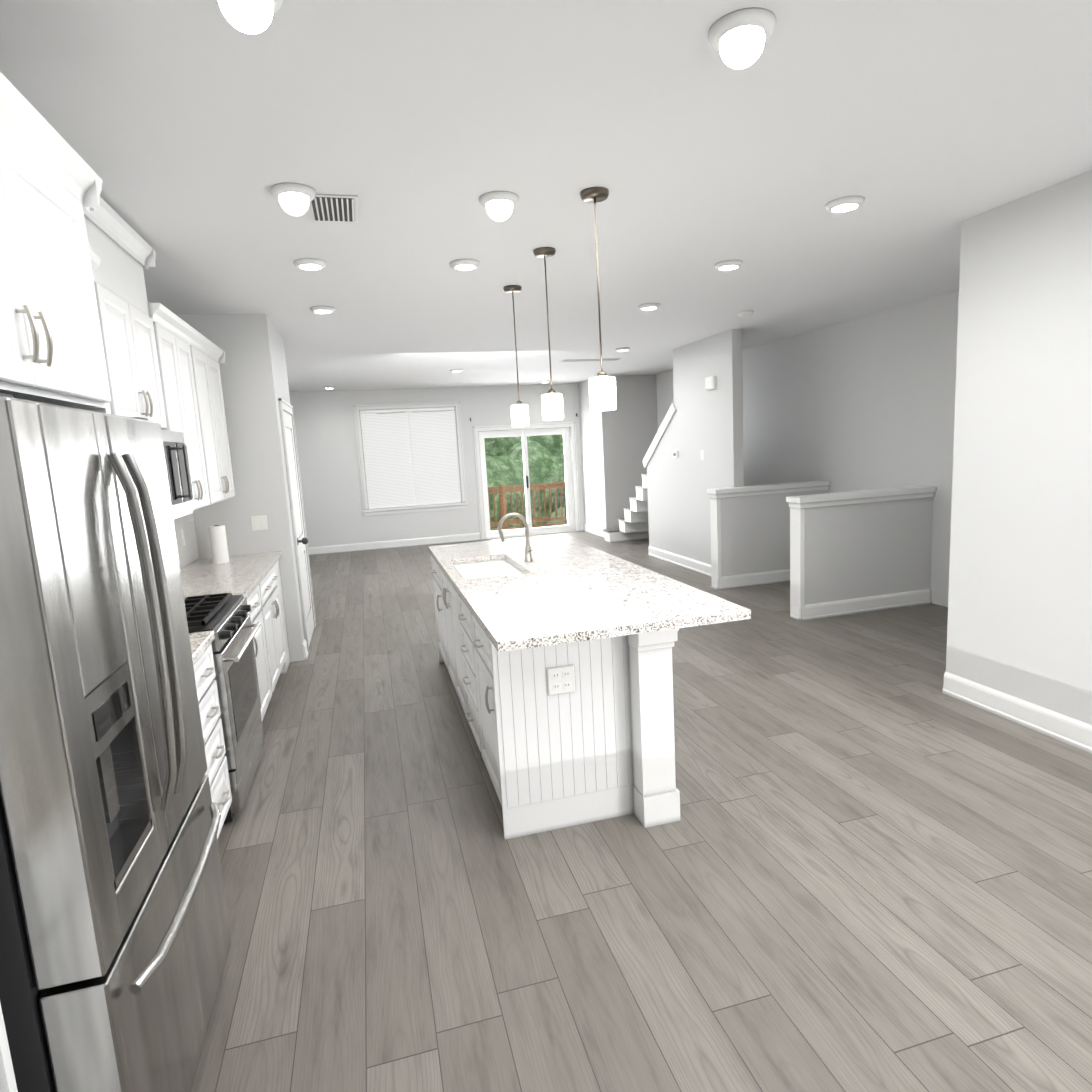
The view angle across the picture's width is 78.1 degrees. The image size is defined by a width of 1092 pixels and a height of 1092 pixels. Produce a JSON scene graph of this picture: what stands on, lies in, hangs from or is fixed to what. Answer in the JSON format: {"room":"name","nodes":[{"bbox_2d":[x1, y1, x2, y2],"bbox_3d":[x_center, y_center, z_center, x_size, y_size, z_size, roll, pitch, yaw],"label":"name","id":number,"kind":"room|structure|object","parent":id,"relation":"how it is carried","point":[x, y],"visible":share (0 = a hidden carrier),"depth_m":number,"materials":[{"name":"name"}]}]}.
{"room":"kitchen","nodes":[
{"label":"kitchen","id":0,"kind":"room"},
{"bbox_2d":[147,301,304,661],"bbox_3d":[-1.970,-0.120,3.305,1.000,2.730,16.700,-5,9,-15],"label":"wall","id":1,"kind":"structure","parent":0,"point":[254,377],"depth_m":5.21,"materials":[{"name":"paint"}]},
{"bbox_2d":[0,104,119,413],"bbox_3d":[-1.431,-0.595,1.361,0.610,0.580,0.952,-5,9,-15],"label":"upper cabinet","id":2,"kind":"object","parent":1,"relation":"attached to","point":[82,326],"depth_m":1.60,"materials":[{"name":"white wood"}]},
{"bbox_2d":[108,412,119,415],"bbox_3d":[-1.797,-0.489,2.248,0.350,1.010,0.856,-5,9,-15],"label":"upper cabinet","id":3,"kind":"object","parent":1,"relation":"attached to","point":[114,413],"depth_m":2.73,"materials":[{"name":"white wood"}]},
{"bbox_2d":[92,208,171,430],"bbox_3d":[-2.031,-0.935,2.986,0.350,0.840,0.786,-5,9,-15],"label":"upper cabinet","id":4,"kind":"object","parent":1,"relation":"attached to","point":[138,355],"depth_m":3.05,"materials":[{"name":"white wood"}]},
{"bbox_2d":[161,429,193,519],"bbox_3d":[-1.939,-0.314,3.094,0.462,0.424,0.778,-5,9,-15],"label":"microwave","id":5,"kind":"object","parent":4,"relation":"attached to","point":[178,470],"visible":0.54,"depth_m":3.31,"materials":[{"name":"grey plastic"}]},
{"bbox_2d":[156,312,215,509],"bbox_3d":[-2.213,-0.693,3.775,0.350,1.010,0.748,-5,9,-15],"label":"upper cabinet","id":6,"kind":"object","parent":1,"relation":"attached to","point":[179,350],"depth_m":3.90,"materials":[{"name":"white wood"}]},
{"bbox_2d":[174,514,198,568],"bbox_3d":[-1.896,0.055,2.148,0.008,0.884,6.233,-5,9,-15],"label":"tile backsplash","id":7,"kind":"structure","parent":1,"relation":"attached to","point":[187,552],"depth_m":4.90,"materials":[{"name":"white tile"}]},
{"bbox_2d":[180,529,184,545],"bbox_3d":[-2.584,-0.059,4.787,0.008,0.115,0.070,-5,9,-15],"label":"electrical outlet plate","id":8,"kind":"object","parent":7,"relation":"attached to","point":[181,531],"depth_m":4.77,"materials":[{"name":"white plastic"}]},
{"bbox_2d":[192,340,234,502],"bbox_3d":[-2.424,-0.797,4.549,0.350,1.010,0.870,-5,9,-15],"label":"upper cabinet","id":9,"kind":"object","parent":1,"relation":"attached to","point":[207,362],"depth_m":4.58,"materials":[{"name":"white wood"}]},
{"bbox_2d":[250,515,267,530],"bbox_3d":[-2.249,-0.180,5.274,0.116,0.115,0.011,-5,9,-15],"label":"electrical outlet plate","id":10,"kind":"object","parent":1,"relation":"attached to","point":[258,522],"depth_m":5.27,"materials":[{"name":"white plastic"}]},
{"bbox_2d":[278,398,316,651],"bbox_3d":[-2.191,-0.194,5.973,0.024,2.116,0.942,-5,9,-15],"label":"door frame","id":11,"kind":"structure","parent":1,"relation":"attached to","point":[286,407],"depth_m":5.62,"materials":[{"name":"white wood"}]},
{"bbox_2d":[283,411,313,644],"bbox_3d":[-2.155,-0.160,5.994,0.097,2.014,0.774,-5,9,-15],"label":"pantry door","id":12,"kind":"structure","parent":1,"relation":"in","point":[302,540],"depth_m":5.99,"materials":[{"name":"white wood"}]},
{"bbox_2d":[289,383,580,546],"bbox_3d":[-1.428,-1.458,12.106,6.700,2.730,0.200,-5,9,-15],"label":"wall","id":13,"kind":"structure","parent":0,"point":[325,425],"depth_m":11.59,"materials":[{"name":"paint"}]},
{"bbox_2d":[354,402,467,515],"bbox_3d":[-2.351,-1.537,11.798,1.840,1.876,0.206,-5,9,-15],"label":"window unit","id":14,"kind":"structure","parent":13,"relation":"in","point":[408,411],"depth_m":11.74,"materials":[{"name":"white plastic"}]},
{"bbox_2d":[360,407,460,508],"bbox_3d":[-2.347,-1.547,11.777,1.608,1.673,0.045,-5,9,-15],"label":"window blinds","id":15,"kind":"object","parent":14,"relation":"attached to","point":[387,456],"visible":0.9,"depth_m":11.77,"materials":[{"name":"grey plastic"}]},
{"bbox_2d":[473,422,579,539],"bbox_3d":[-0.350,-1.213,12.419,1.902,2.036,0.224,-5,9,-15],"label":"sliding glass door","id":16,"kind":"structure","parent":13,"relation":"attached to","point":[569,526],"depth_m":12.39,"materials":[{"name":"white plastic"}]},
{"bbox_2d":[0,0,1091,391],"bbox_3d":[0.674,-1.798,3.906,6.700,0.120,16.900,-5,9,-15],"label":"ceiling","id":17,"kind":"structure","parent":0,"point":[190,132],"depth_m":2.61,"materials":[{"name":"paint"}]},
{"bbox_2d":[214,0,282,17],"bbox_3d":[-0.711,-1.306,1.613,0.154,0.026,0.076,-5,9,-15],"label":"recessed light","id":18,"kind":"object","parent":17,"relation":"in","point":[248,8],"depth_m":1.61,"materials":[{"name":"white plastic"}]},
{"bbox_2d":[270,183,315,203],"bbox_3d":[-1.036,-1.459,2.760,0.174,0.026,0.226,-5,9,-15],"label":"recessed light","id":19,"kind":"object","parent":17,"relation":"in","point":[292,193],"depth_m":2.76,"materials":[{"name":"white plastic"}]},
{"bbox_2d":[293,258,326,270],"bbox_3d":[-1.324,-1.595,3.780,0.175,0.026,0.250,-5,9,-15],"label":"recessed light","id":20,"kind":"object","parent":17,"relation":"in","point":[311,264],"depth_m":3.79,"materials":[{"name":"white plastic"}]},
{"bbox_2d":[311,194,357,222],"bbox_3d":[-0.942,-1.508,3.000,0.197,0.010,0.354,-5,9,-15],"label":"ceiling vent","id":21,"kind":"object","parent":17,"relation":"in","point":[334,208],"depth_m":3.00,"materials":[{"name":"grey plastic"}]},
{"bbox_2d":[450,259,479,270],"bbox_3d":[-0.482,-1.668,3.961,0.177,0.026,0.241,-5,9,-15],"label":"recessed light","id":22,"kind":"object","parent":17,"relation":"in","point":[459,264],"depth_m":3.97,"materials":[{"name":"white plastic"}]},
{"bbox_2d":[479,191,518,209],"bbox_3d":[-0.211,-1.534,2.962,0.178,0.026,0.222,-5,9,-15],"label":"recessed light","id":23,"kind":"object","parent":17,"relation":"in","point":[494,200],"depth_m":2.97,"materials":[{"name":"white plastic"}]},
{"bbox_2d":[503,285,528,426],"bbox_3d":[-0.208,-1.331,4.753,0.128,0.955,0.128,-5,9,-15],"label":"pendant light","id":24,"kind":"object","parent":17,"relation":"hanging from","point":[519,414],"visible":1,"depth_m":4.75,"materials":[{"name":"white glass"}]},
{"bbox_2d":[533,247,563,420],"bbox_3d":[0.017,-1.218,3.909,0.128,0.955,0.128,-5,9,-15],"label":"pendant light","id":25,"kind":"object","parent":17,"relation":"hanging from","point":[552,404],"visible":1,"depth_m":3.91,"materials":[{"name":"white glass"}]},
{"bbox_2d":[560,358,620,361],"bbox_3d":[0.588,-2.474,8.938,0.792,0.010,0.229,-5,9,-15],"label":"ceiling vent","id":26,"kind":"object","parent":17,"relation":"in","point":[572,360],"depth_m":8.95,"materials":[{"name":"grey plastic"}]},
{"bbox_2d":[580,187,616,410],"bbox_3d":[0.242,-1.105,3.066,0.128,0.955,0.128,-5,9,-15],"label":"pendant light","id":27,"kind":"object","parent":17,"relation":"hanging from","point":[602,390],"visible":1,"depth_m":3.07,"materials":[{"name":"white glass"}]},
{"bbox_2d":[714,260,742,270],"bbox_3d":[1.163,-1.810,4.307,0.206,0.026,0.237,-5,9,-15],"label":"recessed light","id":28,"kind":"object","parent":17,"relation":"in","point":[726,265],"depth_m":4.32,"materials":[{"name":"white plastic"}]},
{"bbox_2d":[708,7,775,53],"bbox_3d":[0.528,-1.405,1.819,0.187,0.026,0.201,-5,9,-15],"label":"recessed light","id":29,"kind":"object","parent":17,"relation":"in","point":[744,30],"depth_m":1.82,"materials":[{"name":"white plastic"}]},
{"bbox_2d":[738,311,752,317],"bbox_3d":[1.819,-2.110,6.131,0.136,0.040,0.136,-5,9,-15],"label":"smoke detector","id":30,"kind":"object","parent":17,"relation":"attached to","point":[742,314],"visible":1,"depth_m":6.09,"materials":[{"name":"white plastic"}]},
{"bbox_2d":[825,196,864,212],"bbox_3d":[1.448,-1.670,3.263,0.209,0.026,0.218,-5,9,-15],"label":"recessed light","id":31,"kind":"object","parent":17,"relation":"in","point":[848,203],"depth_m":3.27,"materials":[{"name":"white plastic"}]},
{"bbox_2d":[577,374,657,528],"bbox_3d":[1.305,-1.607,12.096,1.050,2.730,1.200,-5,9,-15],"label":"wall","id":32,"kind":"structure","parent":0,"point":[612,446],"depth_m":11.53,"materials":[{"name":"paint"}]},
{"bbox_2d":[191,531,1091,1091],"bbox_3d":[0.828,1.017,4.325,6.700,0.120,16.900,-5,9,-15],"label":"floor","id":33,"kind":"structure","parent":0,"point":[863,863],"depth_m":2.47,"materials":[{"name":"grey wood"}]},
{"bbox_2d":[0,1003,17,1091],"bbox_3d":[-1.098,1.163,0.665,0.595,0.875,0.951,-5,9,-15],"label":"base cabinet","id":34,"kind":"object","parent":33,"relation":"on","point":[7,1077],"depth_m":1.18,"materials":[{"name":"white wood"}]},
{"bbox_2d":[0,393,230,1091],"bbox_3d":[-1.262,0.584,1.589,0.756,1.765,0.883,-5,9,-15],"label":"refrigerator","id":35,"kind":"object","parent":33,"relation":"on","point":[115,941],"visible":1,"depth_m":1.34,"materials":[{"name":"grey metal"}]},
{"bbox_2d":[193,664,211,798],"bbox_3d":[-1.543,0.945,2.295,0.595,0.875,0.448,-5,9,-15],"label":"base cabinet","id":36,"kind":"object","parent":33,"relation":"on","point":[194,665],"depth_m":2.65,"materials":[{"name":"white wood"}]},
{"bbox_2d":[193,636,231,838],"bbox_3d":[-1.656,0.890,2.710,0.595,0.875,0.418,-5,9,-15],"label":"base cabinet","id":37,"kind":"object","parent":33,"relation":"on","point":[214,744],"depth_m":2.79,"materials":[{"name":"white wood"}]},
{"bbox_2d":[189,631,214,659],"bbox_3d":[-1.615,0.466,2.430,0.599,0.038,0.866,-5,9,-15],"label":"countertop","id":38,"kind":"structure","parent":37,"relation":"on","point":[199,641],"depth_m":2.76,"materials":[{"name":"white stone"}]},
{"bbox_2d":[184,592,264,823],"bbox_3d":[-1.777,0.666,3.275,0.674,1.165,0.768,-5,9,-15],"label":"range","id":39,"kind":"object","parent":33,"relation":"on","point":[225,618],"visible":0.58,"depth_m":3.19,"materials":[{"name":"silver metal"}]},
{"bbox_2d":[204,580,275,720],"bbox_3d":[-1.993,0.725,3.946,0.595,0.875,0.598,-5,9,-15],"label":"base cabinet","id":40,"kind":"object","parent":33,"relation":"on","point":[263,654],"depth_m":4.13,"materials":[{"name":"white wood"}]},
{"bbox_2d":[264,560,289,683],"bbox_3d":[-2.183,0.631,4.643,0.595,0.875,0.860,-5,9,-15],"label":"base cabinet","id":41,"kind":"object","parent":33,"relation":"on","point":[273,598],"depth_m":4.77,"materials":[{"name":"white wood"}]},
{"bbox_2d":[180,552,281,599],"bbox_3d":[-2.161,0.198,4.434,0.599,0.038,1.755,-5,9,-15],"label":"countertop","id":42,"kind":"structure","parent":41,"relation":"on","point":[238,575],"depth_m":4.40,"materials":[{"name":"white stone"}]},
{"bbox_2d":[280,577,289,659],"bbox_3d":[-2.344,0.558,5.195,0.575,0.875,0.297,-5,9,-15],"label":"base cabinet","id":43,"kind":"object","parent":33,"relation":"on","point":[280,577],"depth_m":5.38,"materials":[{"name":"white wood"}]},
{"bbox_2d":[429,552,707,839],"bbox_3d":[-0.047,0.603,4.042,1.034,0.876,2.678,-5,9,-15],"label":"kitchen island","id":44,"kind":"object","parent":33,"relation":"on","point":[603,749],"depth_m":2.85,"materials":[{"name":"white wood"}]},
{"bbox_2d":[547,665,574,695],"bbox_3d":[0.064,0.558,2.792,0.116,0.115,0.008,-5,9,-15],"label":"outlet","id":45,"kind":"object","parent":44,"relation":"attached to","point":[561,680],"visible":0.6,"depth_m":2.78,"materials":[{"name":"white plastic"}]},
{"bbox_2d":[428,536,750,651],"bbox_3d":[-0.029,0.152,3.960,1.060,0.038,2.770,-5,9,-15],"label":"island countertop","id":46,"kind":"structure","parent":44,"relation":"on","point":[573,592],"depth_m":3.14,"materials":[{"name":"white stone"}]},
{"bbox_2d":[452,556,523,579],"bbox_3d":[-0.359,0.259,4.187,0.400,0.228,0.770,-5,9,-15],"label":"sink","id":47,"kind":"object","parent":46,"relation":"in","point":[498,567],"depth_m":4.30,"materials":[{"name":"white ceramic"}]},
{"bbox_2d":[496,512,535,563],"bbox_3d":[-0.182,-0.047,4.148,0.208,0.316,0.133,-5,9,-15],"label":"faucet","id":48,"kind":"object","parent":46,"relation":"on","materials":[{"name":"silver metal"}]},
{"bbox_2d":[603,473,648,541],"bbox_3d":[1.691,-0.610,10.665,1.157,1.140,1.558,-5,9,-15],"label":"stair steps","id":49,"kind":"structure","parent":33,"relation":"on","point":[633,524],"depth_m":10.85,"materials":[{"name":"white wood"}]},
{"bbox_2d":[647,329,746,575],"bbox_3d":[1.772,-1.077,8.357,0.120,2.730,2.320,-5,9,-15],"label":"wall","id":50,"kind":"structure","parent":0,"point":[710,421],"depth_m":7.89,"materials":[{"name":"paint"}]},
{"bbox_2d":[642,403,675,467],"bbox_3d":[1.570,-1.460,8.999,0.170,0.837,1.081,-5,9,-15],"label":"trim","id":51,"kind":"structure","parent":50,"relation":"attached to","point":[672,409],"depth_m":8.91,"materials":[{"name":"white wood"}]},
{"bbox_2d":[673,451,677,457],"bbox_3d":[1.642,-1.162,8.540,0.022,0.090,0.120,-5,9,-15],"label":"thermostat","id":52,"kind":"object","parent":50,"relation":"attached to","point":[675,454],"visible":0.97,"depth_m":8.51,"materials":[{"name":"white plastic"}]},
{"bbox_2d":[701,450,703,459],"bbox_3d":[1.829,-1.065,7.883,0.011,0.115,0.070,-5,9,-15],"label":"light switch","id":53,"kind":"object","parent":50,"relation":"attached to","point":[702,454],"visible":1,"depth_m":7.87,"materials":[{"name":"white plastic"}]},
{"bbox_2d":[705,376,715,389],"bbox_3d":[1.837,-1.820,7.513,0.045,0.140,0.180,-5,9,-15],"label":"door chime","id":54,"kind":"object","parent":50,"relation":"attached to","point":[710,382],"visible":1,"depth_m":7.47,"materials":[{"name":"white plastic"}]},
{"bbox_2d":[743,489,828,573],"bbox_3d":[2.677,-0.131,7.455,0.960,1.030,0.120,-5,9,-15],"label":"wall","id":55,"kind":"structure","parent":0,"point":[766,513],"depth_m":7.32,"materials":[{"name":"paint"}]},
{"bbox_2d":[707,480,830,588],"bbox_3d":[2.461,-0.133,7.396,1.405,1.075,0.190,-5,9,-15],"label":"trim","id":56,"kind":"structure","parent":55,"relation":"attached to","point":[715,494],"depth_m":7.21,"materials":[{"name":"white wood"}]},
{"bbox_2d":[787,497,932,604],"bbox_3d":[2.847,0.071,6.034,1.380,1.030,0.120,-5,9,-15],"label":"wall","id":57,"kind":"structure","parent":0,"point":[859,550],"depth_m":5.97,"materials":[{"name":"paint"}]},
{"bbox_2d":[786,486,936,620],"bbox_3d":[2.829,0.050,6.027,1.415,1.075,0.190,-5,9,-15],"label":"trim","id":58,"kind":"structure","parent":57,"relation":"attached to","point":[798,505],"depth_m":5.84,"materials":[{"name":"white wood"}]},
{"bbox_2d":[656,170,1091,724],"bbox_3d":[3.098,-0.609,4.726,1.830,2.730,16.900,-5,9,-15],"label":"wall","id":59,"kind":"structure","parent":0,"point":[970,399],"depth_m":3.69,"materials":[{"name":"paint"}]},
{"bbox_2d":[303,524,1091,753],"bbox_3d":[0.870,0.887,4.319,6.200,0.135,16.500,-5,9,-15],"label":"baseboard","id":60,"kind":"structure","parent":59,"relation":"attached to","point":[1059,727],"depth_m":5.95,"materials":[{"name":"white wood"}]},
{"label":"outside","id":61,"kind":"structure","parent":0,"visible":0},
{"bbox_2d":[546,507,564,523],"bbox_3d":[-7.777,-0.670,40.578,80.000,0.100,57.400,-5,9,-15],"label":"ground","id":62,"kind":"structure","parent":61,"point":[554,513],"depth_m":46.97,"materials":[{"name":"green plant"}]},
{"bbox_2d":[484,434,565,511],"bbox_3d":[-1.032,-1.468,23.332,5.413,5.921,6.095,-5,9,-15],"label":"trees","id":63,"kind":"object","parent":62,"relation":"on","point":[558,448],"depth_m":20.84,"materials":[{"name":"green plant"}]},
{"bbox_2d":[485,440,564,528],"bbox_3d":[-1.186,-0.488,19.715,3.682,5.075,4.689,-5,9,-15],"label":"foliage","id":64,"kind":"object","parent":62,"relation":"on","point":[542,474],"depth_m":18.25,"materials":[{"name":"green plant"}]},
{"bbox_2d":[557,451,564,489],"bbox_3d":[3.286,-1.424,20.569,5.948,6.179,4.469,-5,9,-15],"label":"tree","id":65,"kind":"object","parent":62,"relation":"on","point":[562,460],"depth_m":20.24,"materials":[{"name":"green plant"}]},
{"bbox_2d":[558,434,566,521],"bbox_3d":[0.818,-3.640,33.867,8.247,6.922,7.483,-5,9,-15],"label":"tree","id":66,"kind":"object","parent":62,"relation":"on","point":[561,439],"depth_m":30.01,"materials":[{"name":"green plant"}]},
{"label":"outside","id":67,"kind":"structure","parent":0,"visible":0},
{"bbox_2d":[490,522,566,530],"bbox_3d":[-0.621,-0.139,13.866,3.200,0.240,2.390,-5,9,-15],"label":"floor","id":68,"kind":"structure","parent":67,"point":[534,526],"depth_m":14.88,"materials":[{"name":"brown wood"}]},
{"bbox_2d":[488,482,566,527],"bbox_3d":[-0.951,-0.873,14.869,3.220,0.950,0.110,-5,9,-15],"label":"deck railing","id":69,"kind":"object","parent":68,"relation":"on","point":[503,490],"depth_m":14.92,"materials":[{"name":"brown wood"}]}
]}

